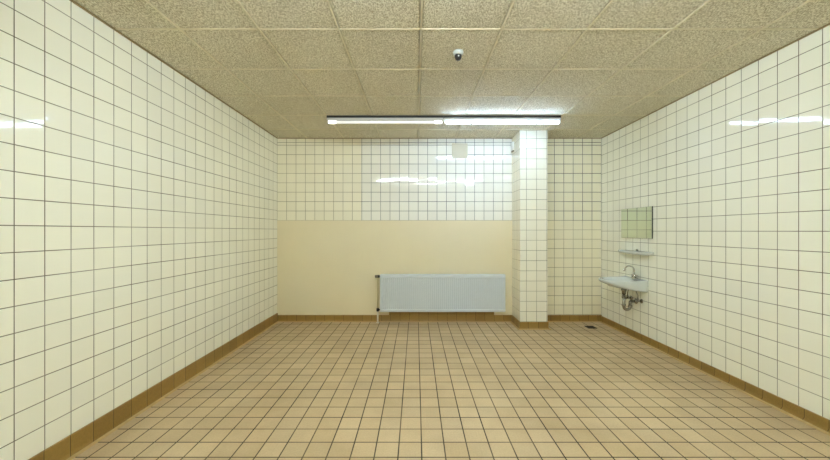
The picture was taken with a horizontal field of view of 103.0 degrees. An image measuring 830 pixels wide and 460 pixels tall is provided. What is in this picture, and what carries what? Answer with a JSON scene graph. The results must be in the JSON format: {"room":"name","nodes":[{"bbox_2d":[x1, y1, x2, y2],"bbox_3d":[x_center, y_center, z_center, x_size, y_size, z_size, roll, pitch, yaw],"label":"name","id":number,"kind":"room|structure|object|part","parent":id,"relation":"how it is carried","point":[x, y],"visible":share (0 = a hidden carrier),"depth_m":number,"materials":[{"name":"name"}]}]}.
{"room":"tiled washroom","nodes":[
{"label":"tiled washroom","id":0,"kind":"room"},
{"bbox_2d":[0,0,276,459],"bbox_3d":[-2.265,-0.018,1.983,0.100,2.925,6.766,0,0,0],"label":"wall","id":1,"kind":"structure","parent":0,"point":[138,207],"depth_m":2.35,"materials":[{"name":"tile"}]},
{"bbox_2d":[28,313,277,459],"bbox_3d":[-2.195,1.375,1.983,0.041,0.139,6.566,0,0,0],"label":"baseboard","id":2,"kind":"structure","parent":1,"relation":"attached to","point":[73,445],"depth_m":2.62,"materials":[{"name":"tile"}]},
{"bbox_2d":[69,0,277,138],"bbox_3d":[-2.208,-1.477,1.983,0.014,0.008,6.566,0,0,0],"label":"trim","id":3,"kind":"structure","parent":1,"relation":"attached to","point":[72,1],"depth_m":2.77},
{"bbox_2d":[277,139,600,314],"bbox_3d":[0.371,-0.018,5.316,5.173,2.925,0.100,0,0,0],"label":"wall","id":4,"kind":"structure","parent":0,"point":[350,212],"depth_m":5.27,"materials":[{"name":"beige tile"}]},
{"bbox_2d":[278,138,511,138],"bbox_3d":[-0.332,-1.477,5.259,3.730,0.008,0.014,0,0,0],"label":"trim","id":5,"kind":"structure","parent":4,"relation":"attached to","point":[278,138],"depth_m":5.25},
{"bbox_2d":[375,274,504,322],"bbox_3d":[0.376,1.062,5.210,2.044,0.762,0.110,0,0,0],"label":"radiator","id":6,"kind":"object","parent":4,"relation":"attached to","point":[398,292],"visible":1,"depth_m":5.16,"materials":[{"name":"white metal"}]},
{"bbox_2d":[381,274,504,274],"bbox_3d":[0.417,0.685,5.191,1.961,0.008,0.067,0,0,0],"label":"grille","id":7,"kind":"object","parent":6,"relation":"attached to","point":[381,274],"depth_m":5.20,"materials":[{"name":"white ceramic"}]},
{"bbox_2d":[278,315,601,329],"bbox_3d":[0.371,1.391,5.043,5.173,0.105,0.445,0,0,0],"label":"baseboard","id":8,"kind":"structure","parent":4,"relation":"attached to","point":[519,325],"depth_m":5.25,"materials":[{"name":"tile"}]},
{"bbox_2d":[389,312,493,314],"bbox_3d":[0.407,1.309,5.260,1.675,0.060,0.012,0,0,0],"label":"trim","id":9,"kind":"structure","parent":4,"relation":"attached to","point":[390,313],"depth_m":5.25,"materials":[{"name":"tile"}]},
{"bbox_2d":[452,143,467,157],"bbox_3d":[0.698,-1.276,5.258,0.248,0.239,0.016,0,0,0],"label":"cover plate","id":10,"kind":"object","parent":4,"relation":"attached to","point":[459,150],"visible":1,"depth_m":5.25,"materials":[{"name":"white plastic"}]},
{"bbox_2d":[547,138,600,138],"bbox_3d":[2.438,-1.477,5.259,1.003,0.008,0.014,0,0,0],"label":"trim","id":11,"kind":"structure","parent":4,"relation":"attached to","point":[547,138],"depth_m":5.25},
{"bbox_2d":[72,322,829,459],"bbox_3d":[0.371,1.494,1.983,5.373,0.100,6.766,0,0,0],"label":"floor","id":12,"kind":"structure","parent":0,"point":[296,390],"depth_m":2.78,"materials":[{"name":"tile"}]},
{"bbox_2d":[73,0,829,137],"bbox_3d":[0.371,-1.540,1.983,5.373,0.123,6.766,0,0,0],"label":"ceiling","id":13,"kind":"structure","parent":0,"point":[602,66],"depth_m":2.71,"materials":[{"name":"beige tile"}]},
{"bbox_2d":[327,115,443,123],"bbox_3d":[-0.395,-1.431,4.250,1.500,0.101,0.068,0,0,0],"label":"fluorescent light","id":14,"kind":"object","parent":13,"relation":"attached to","point":[331,119],"visible":1,"depth_m":4.22,"materials":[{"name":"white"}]},
{"bbox_2d":[327,118,442,120],"bbox_3d":[-0.395,-1.432,4.250,1.492,0.030,0.068,0,0,0],"label":"fluorescent tube","id":15,"kind":"object","parent":14,"relation":"on","point":[328,119],"depth_m":4.22,"materials":[{"name":"white glass"}]},
{"bbox_3d":[-0.395,-1.464,4.250,1.500,0.034,0.056,0,0,0],"label":"mounting rail","id":16,"kind":"part","parent":14,"relation":"part of","materials":[{"name":"black metal"}]},
{"bbox_2d":[453,49,462,60],"bbox_3d":[0.348,-1.444,2.720,0.084,0.074,0.084,0,0,0],"label":"detector","id":17,"kind":"object","parent":13,"relation":"attached to","point":[458,53],"visible":1,"depth_m":2.69,"materials":[{"name":"grey plastic"}]},
{"bbox_2d":[444,115,560,123],"bbox_3d":[1.107,-1.431,4.250,1.500,0.101,0.068,0,0,0],"label":"fluorescent light","id":18,"kind":"object","parent":13,"relation":"attached to","point":[448,119],"visible":0.99,"depth_m":4.22,"materials":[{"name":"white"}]},
{"bbox_2d":[444,118,560,120],"bbox_3d":[1.107,-1.432,4.250,1.492,0.030,0.068,0,0,0],"label":"fluorescent tube","id":19,"kind":"object","parent":18,"relation":"on","point":[445,119],"depth_m":4.22,"materials":[{"name":"white glass"}]},
{"bbox_3d":[1.107,-1.464,4.250,1.500,0.034,0.056,0,0,0],"label":"mounting rail","id":20,"kind":"part","parent":18,"relation":"part of","materials":[{"name":"black metal"}]},
{"bbox_2d":[512,130,546,321],"bbox_3d":[1.735,-0.018,5.064,0.404,2.925,0.404,0,0,0],"label":"wall pillar","id":21,"kind":"structure","parent":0,"point":[529,156],"depth_m":4.86,"materials":[{"name":"tile"}]},
{"bbox_2d":[511,141,513,152],"bbox_3d":[1.521,-1.323,5.200,0.024,0.155,0.100,0,0,0],"label":"wall sensor","id":22,"kind":"object","parent":21,"relation":"attached to","point":[512,143],"visible":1,"depth_m":5.16,"materials":[{"name":"white plastic"}]},
{"bbox_2d":[601,25,829,419],"bbox_3d":[3.008,-0.018,1.983,0.100,2.925,6.766,0,0,0],"label":"wall","id":23,"kind":"structure","parent":0,"point":[734,172],"depth_m":3.00,"materials":[{"name":"tile"}]},
{"bbox_2d":[598,265,648,310],"bbox_3d":[2.715,0.764,4.430,0.487,0.620,0.470,0,0,0],"label":"washbasin","id":24,"kind":"object","parent":23,"relation":"attached to","point":[625,283],"visible":1,"depth_m":4.33,"materials":[{"name":"white ceramic"}]},
{"bbox_2d":[598,276,648,292],"bbox_3d":[2.715,0.710,4.430,0.487,0.157,0.470,0,0,0],"label":"basin","id":25,"kind":"object","parent":24,"relation":"in","point":[625,283],"depth_m":4.25,"materials":[{"name":"white ceramic"}]},
{"bbox_2d":[623,265,637,278],"bbox_3d":[2.848,0.547,4.390,0.176,0.186,0.116,0,0,0],"label":"tap","id":26,"kind":"object","parent":24,"relation":"on","point":[634,276],"depth_m":4.38,"materials":[{"name":"silver metal"}]},
{"bbox_2d":[618,249,653,255],"bbox_3d":[2.896,0.275,4.405,0.125,0.066,0.610,0,0,0],"label":"wall shelf","id":27,"kind":"object","parent":23,"relation":"attached to","point":[637,252],"visible":1,"depth_m":4.29,"materials":[{"name":"white ceramic"}]},
{"bbox_2d":[621,206,652,238],"bbox_3d":[2.950,-0.107,4.425,0.016,0.406,0.610,0,0,0],"label":"mirror","id":28,"kind":"object","parent":23,"relation":"attached to","point":[635,222],"visible":1,"depth_m":4.38,"materials":[{"name":"silver mirror"}]},
{"bbox_2d":[601,316,829,435],"bbox_3d":[2.938,1.397,1.983,0.041,0.094,6.566,0,0,0],"label":"baseboard","id":29,"kind":"structure","parent":23,"relation":"attached to","point":[812,419],"depth_m":3.03,"materials":[{"name":"tile"}]},
{"bbox_2d":[601,23,829,138],"bbox_3d":[2.951,-1.477,1.983,0.014,0.008,6.566,0,0,0],"label":"trim","id":30,"kind":"structure","parent":23,"relation":"attached to","point":[828,24],"depth_m":3.06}
]}

